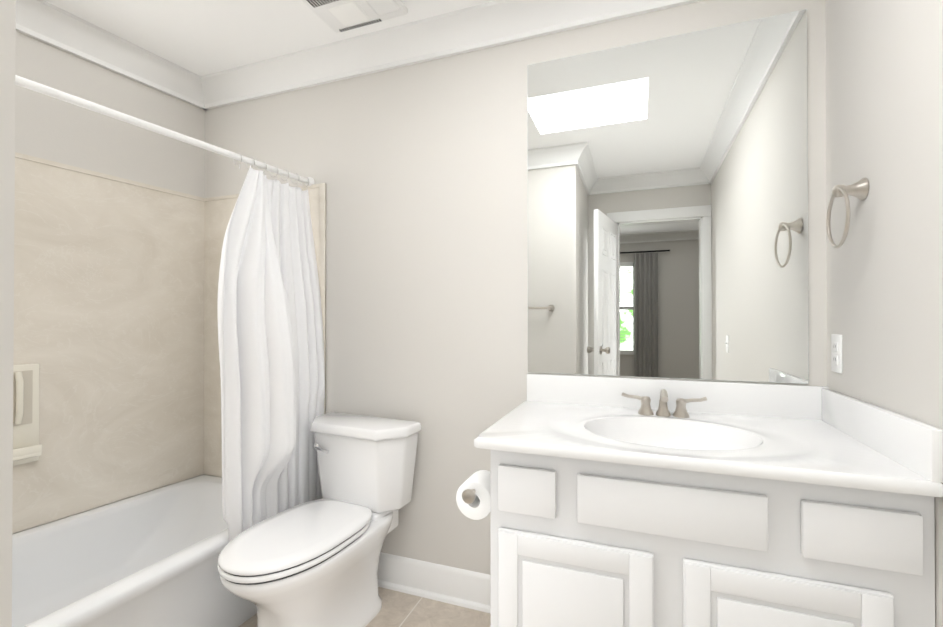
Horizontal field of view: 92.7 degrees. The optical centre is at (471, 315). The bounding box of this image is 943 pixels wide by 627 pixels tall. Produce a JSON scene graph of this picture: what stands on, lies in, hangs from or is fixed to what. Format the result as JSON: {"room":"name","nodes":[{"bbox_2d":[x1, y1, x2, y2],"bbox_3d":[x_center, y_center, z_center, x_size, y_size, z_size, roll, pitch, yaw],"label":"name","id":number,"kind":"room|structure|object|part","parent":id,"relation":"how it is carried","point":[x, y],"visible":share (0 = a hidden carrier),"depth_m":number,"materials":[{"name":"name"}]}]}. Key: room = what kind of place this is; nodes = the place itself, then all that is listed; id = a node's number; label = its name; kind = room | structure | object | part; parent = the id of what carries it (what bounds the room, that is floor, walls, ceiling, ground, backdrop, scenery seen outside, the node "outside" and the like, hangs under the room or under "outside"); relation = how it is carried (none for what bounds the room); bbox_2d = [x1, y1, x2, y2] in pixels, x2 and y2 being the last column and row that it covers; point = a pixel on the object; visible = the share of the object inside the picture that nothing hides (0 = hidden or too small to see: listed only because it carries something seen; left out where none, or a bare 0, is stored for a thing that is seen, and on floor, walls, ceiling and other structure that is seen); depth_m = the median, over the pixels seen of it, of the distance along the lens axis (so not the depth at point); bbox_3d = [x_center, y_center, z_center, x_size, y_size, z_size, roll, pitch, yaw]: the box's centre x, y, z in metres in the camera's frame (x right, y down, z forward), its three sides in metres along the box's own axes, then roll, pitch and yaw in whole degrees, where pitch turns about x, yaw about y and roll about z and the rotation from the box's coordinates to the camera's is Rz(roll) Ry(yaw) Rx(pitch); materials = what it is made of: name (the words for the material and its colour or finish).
{"room":"bathroom","nodes":[
{"label":"bathroom","id":0,"kind":"room"},
{"bbox_2d":[0,0,15,626],"bbox_3d":[-1.492,-0.024,0.292,2.151,2.440,0.870,0,0,20],"label":"wall","id":1,"kind":"structure","parent":0,"point":[7,93],"depth_m":0.32,"materials":[{"name":"grey paint"}]},
{"bbox_2d":[13,31,204,533],"bbox_3d":[-2.056,-0.017,1.343,0.119,2.440,2.481,0,0,27],"label":"wall","id":2,"kind":"structure","parent":0,"point":[47,127],"depth_m":2.01,"materials":[{"name":"grey paint"}]},
{"bbox_2d":[12,152,204,533],"bbox_3d":[-1.794,0.104,1.710,0.010,1.479,1.590,0,0,27],"label":"wall","id":3,"kind":"structure","parent":2,"relation":"attached to","point":[109,306],"depth_m":2.01,"materials":[{"name":"stone"}]},
{"bbox_2d":[13,363,41,465],"bbox_3d":[-1.742,0.385,1.731,0.067,0.390,0.136,0,0,27],"label":"soap dish","id":4,"kind":"object","parent":3,"relation":"attached to","point":[27,447],"visible":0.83,"depth_m":1.76,"materials":[{"name":"beige ceramic"}]},
{"bbox_2d":[13,452,41,460],"bbox_3d":[-1.738,0.540,1.728,0.068,0.020,0.120,0,0,20],"label":"tray","id":5,"kind":"object","parent":4,"relation":"on","point":[17,456],"depth_m":1.72,"materials":[{"name":"beige"}]},
{"bbox_3d":[-1.794,-0.626,1.714,0.010,0.019,1.590,0,0,27],"label":"left tub surround wall cap","id":6,"kind":"part","parent":3,"relation":"part of","materials":[{"name":"beige tile"}]},
{"bbox_2d":[16,0,205,109],"bbox_3d":[-1.735,-1.175,1.743,0.095,0.120,1.692,0,0,27],"label":"crown molding","id":7,"kind":"structure","parent":2,"relation":"attached to","point":[52,25],"depth_m":1.98,"materials":[{"name":"white wood"}]},
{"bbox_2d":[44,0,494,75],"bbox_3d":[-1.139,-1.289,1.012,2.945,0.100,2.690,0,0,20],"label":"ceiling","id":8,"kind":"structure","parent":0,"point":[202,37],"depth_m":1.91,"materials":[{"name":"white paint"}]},
{"bbox_2d":[302,0,407,32],"bbox_3d":[-0.484,-1.222,1.686,0.355,0.026,0.390,0,0,20],"label":"fan","id":9,"kind":"object","parent":8,"relation":"attached to","point":[327,18],"visible":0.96,"depth_m":1.80,"materials":[{"name":"white plastic"}]},
{"bbox_2d":[325,0,370,26],"bbox_3d":[-0.492,-1.208,1.799,0.132,0.004,0.127,0,0,20],"label":"rim","id":10,"kind":"object","parent":9,"relation":"attached to","point":[349,1],"visible":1,"depth_m":1.77,"materials":[{"name":"white plastic"}]},
{"bbox_2d":[328,2,368,25],"bbox_3d":[-0.492,-1.205,1.799,0.116,0.002,0.111,0,0,20],"label":"light","id":11,"kind":"object","parent":10,"relation":"attached to","point":[350,13],"visible":1,"depth_m":1.80,"materials":[{"name":"white plastic"}]},
{"bbox_2d":[365,0,399,14],"bbox_3d":[-0.383,-1.208,1.632,0.103,0.014,0.330,0,0,20],"label":"light","id":12,"kind":"object","parent":9,"relation":"attached to","point":[380,7],"visible":1,"depth_m":1.75,"materials":[{"name":"white plastic"}]},
{"bbox_2d":[239,587,490,626],"bbox_3d":[-0.844,1.225,0.886,3.354,0.050,2.450,0,0,20],"label":"floor","id":13,"kind":"structure","parent":0,"point":[400,609],"depth_m":1.81,"materials":[{"name":"tile"}]},
{"bbox_2d":[12,475,256,626],"bbox_3d":[-1.444,1.024,1.573,0.925,0.360,1.562,0,0,20],"label":"bathtub","id":14,"kind":"object","parent":13,"relation":"on","point":[148,559],"visible":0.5,"depth_m":1.77,"materials":[{"name":"white ceramic"}]},
{"bbox_2d":[218,412,421,626],"bbox_3d":[-0.587,0.827,1.688,0.501,0.757,0.717,0,0,25],"label":"toilet","id":15,"kind":"object","parent":13,"relation":"on","point":[314,563],"visible":1,"depth_m":1.69,"materials":[{"name":"white ceramic"}]},
{"bbox_3d":[-0.622,0.800,1.613,0.372,0.018,0.551,0,0,25],"label":"seat","id":16,"kind":"part","parent":15,"relation":"part of","materials":[{"name":"white plastic"}]},
{"bbox_3d":[-0.620,0.775,1.618,0.370,0.024,0.560,0,0,25],"label":"lid","id":17,"kind":"part","parent":15,"relation":"part of","materials":[{"name":"white plastic"}]},
{"bbox_3d":[-0.592,1.011,1.676,0.378,0.389,0.680,0,0,25],"label":"bowl","id":18,"kind":"part","parent":15,"relation":"part of","materials":[{"name":"white ceramic"}]},
{"bbox_3d":[-0.626,0.558,1.870,0.077,0.025,0.019,0,0,25],"label":"lever","id":19,"kind":"part","parent":15,"relation":"part of","materials":[{"name":"silver metal"}]},
{"bbox_3d":[-0.478,0.643,1.919,0.473,0.303,0.196,0,0,25],"label":"tank","id":20,"kind":"part","parent":15,"relation":"part of","materials":[{"name":"white ceramic"}]},
{"bbox_2d":[474,373,942,626],"bbox_3d":[0.579,0.715,1.345,0.998,0.975,0.603,0,0,20],"label":"bathroom vanity","id":21,"kind":"object","parent":13,"relation":"on","point":[628,502],"visible":1,"depth_m":1.11,"materials":[{"name":"white wood"}]},
{"bbox_2d":[456,470,490,519],"bbox_3d":[0.026,0.541,1.361,0.117,0.112,0.218,0,0,20],"label":"toilet paper roll","id":22,"kind":"object","parent":21,"relation":"attached to","point":[473,497],"visible":0.73,"depth_m":1.31,"materials":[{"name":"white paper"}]},
{"bbox_3d":[0.100,0.832,1.222,0.055,0.484,0.006,0,0,20],"label":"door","id":23,"kind":"part","parent":21,"relation":"part of","materials":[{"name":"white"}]},
{"bbox_3d":[0.149,0.474,1.217,0.159,0.125,0.018,0,0,20],"label":"drawer","id":24,"kind":"part","parent":21,"relation":"part of","materials":[{"name":"white wood"}]},
{"bbox_3d":[0.258,0.617,1.165,0.285,0.055,0.006,0,0,20],"label":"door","id":25,"kind":"part","parent":21,"relation":"part of","materials":[{"name":"white wood"}]},
{"bbox_3d":[0.262,0.832,1.173,0.399,0.490,0.018,0,0,20],"label":"door","id":26,"kind":"part","parent":21,"relation":"part of","materials":[{"name":"white wood"}]},
{"bbox_3d":[0.416,0.831,1.104,0.055,0.484,0.006,0,0,20],"label":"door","id":27,"kind":"part","parent":21,"relation":"part of","materials":[{"name":"white wood"}]},
{"bbox_3d":[0.474,0.474,1.097,0.425,0.125,0.018,0,0,20],"label":"drawer","id":28,"kind":"part","parent":21,"relation":"part of","materials":[{"name":"white wood"}]},
{"bbox_3d":[0.535,0.831,1.060,0.055,0.484,0.006,0,0,20],"label":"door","id":29,"kind":"part","parent":21,"relation":"part of","materials":[{"name":"white wood"}]},
{"bbox_2d":[474,400,942,496],"bbox_3d":[0.579,0.406,1.347,0.998,0.140,0.603,0,0,20],"label":"countertop","id":30,"kind":"structure","parent":21,"relation":"on","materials":[{"name":"white stone"}]},
{"bbox_3d":[0.694,0.616,1.003,0.286,0.055,0.006,0,0,20],"label":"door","id":31,"kind":"part","parent":21,"relation":"part of","materials":[{"name":"white wood"}]},
{"bbox_3d":[0.697,0.831,1.012,0.400,0.490,0.018,0,0,20],"label":"door","id":32,"kind":"part","parent":21,"relation":"part of","materials":[{"name":"white wood"}]},
{"bbox_3d":[0.832,0.473,0.964,0.208,0.125,0.018,0,0,20],"label":"drawer","id":33,"kind":"part","parent":21,"relation":"part of","materials":[{"name":"white wood"}]},
{"bbox_3d":[0.852,0.830,0.943,0.055,0.484,0.006,0,0,20],"label":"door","id":34,"kind":"part","parent":21,"relation":"part of","materials":[{"name":"white wood"}]},
{"bbox_2d":[204,0,826,574],"bbox_3d":[-0.346,-0.012,2.080,3.485,2.440,0.120,0,0,20],"label":"wall","id":35,"kind":"structure","parent":0,"point":[420,170],"depth_m":1.94,"materials":[{"name":"grey paint"}]},
{"bbox_2d":[15,75,313,185],"bbox_3d":[-1.144,-0.651,1.473,0.048,0.048,1.598,0,0,27],"label":"shower rod","id":36,"kind":"object","parent":35,"relation":"attached to","point":[56,94],"visible":0.94,"depth_m":1.52,"materials":[{"name":"white metal"}]},
{"bbox_2d":[218,153,324,541],"bbox_3d":[-0.802,0.128,1.899,0.298,1.588,0.494,0,0,20],"label":"shower curtain","id":37,"kind":"object","parent":36,"relation":"hanging from","point":[271,348],"visible":0.94,"depth_m":1.76,"materials":[{"name":"white fabric"}]},
{"bbox_2d":[204,184,326,476],"bbox_3d":[-1.076,0.110,2.282,0.815,1.475,0.006,0,0,20],"label":"wall","id":38,"kind":"structure","parent":35,"relation":"attached to","point":[218,213],"depth_m":2.39,"materials":[{"name":"tile"}]},
{"bbox_2d":[204,184,318,201],"bbox_3d":[-1.077,-0.622,2.285,0.815,0.019,0.010,0,0,20],"label":"trim","id":39,"kind":"structure","parent":38,"relation":"attached to","point":[237,195],"depth_m":2.35,"materials":[{"name":"stone"}]},
{"bbox_2d":[319,183,325,413],"bbox_3d":[-0.711,0.107,2.144,0.035,1.479,0.011,0,0,20],"label":"trim","id":40,"kind":"structure","parent":38,"relation":"attached to","point":[322,235],"depth_m":2.14,"materials":[{"name":"stone"}]},
{"bbox_2d":[377,552,490,613],"bbox_3d":[0.228,1.137,1.780,1.965,0.138,0.030,0,0,20],"label":"baseboard","id":41,"kind":"structure","parent":35,"relation":"attached to","point":[450,585],"depth_m":1.92,"materials":[{"name":"white wood"}]},
{"bbox_2d":[201,0,703,109],"bbox_3d":[-0.299,-1.173,1.956,3.065,0.120,0.095,0,0,20],"label":"crown molding","id":42,"kind":"structure","parent":35,"relation":"attached to","point":[482,26],"depth_m":1.93,"materials":[{"name":"white wood"}]},
{"bbox_2d":[527,9,808,383],"bbox_3d":[0.665,-0.391,1.640,0.938,1.232,0.005,0,0,20],"label":"mirror","id":43,"kind":"object","parent":35,"relation":"attached to","point":[667,207],"visible":1,"depth_m":1.61,"materials":[{"name":"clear mirror"}]},
{"bbox_2d":[527,373,828,419],"bbox_3d":[0.685,0.284,1.618,0.988,0.109,0.022,0,0,20],"label":"backsplash","id":44,"kind":"structure","parent":35,"relation":"attached to","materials":[{"name":"white stone"}]},
{"bbox_2d":[825,0,942,626],"bbox_3d":[0.764,-0.025,0.234,0.120,2.440,2.570,0,0,20],"label":"wall","id":45,"kind":"structure","parent":0,"point":[884,96],"depth_m":1.10,"materials":[{"name":"grey paint"}]},
{"bbox_2d":[831,334,842,373],"bbox_3d":[1.120,0.116,1.380,0.008,0.116,0.070,0,0,20],"label":"electrical outlet","id":46,"kind":"object","parent":45,"relation":"attached to","point":[836,355],"visible":1,"depth_m":1.37,"materials":[{"name":"white plastic"}]},
{"bbox_2d":[826,178,868,247],"bbox_3d":[1.031,-0.280,1.233,0.070,0.187,0.162,0,0,20],"label":"towel ring","id":47,"kind":"object","parent":45,"relation":"attached to","point":[859,189],"visible":1,"depth_m":1.21,"materials":[{"name":"silver metal"}]},
{"bbox_3d":[1.030,-0.343,1.229,0.070,0.060,0.060,0,0,20],"label":"post","id":48,"kind":"part","parent":47,"relation":"part of","materials":[{"name":"silver metal"}]}
]}

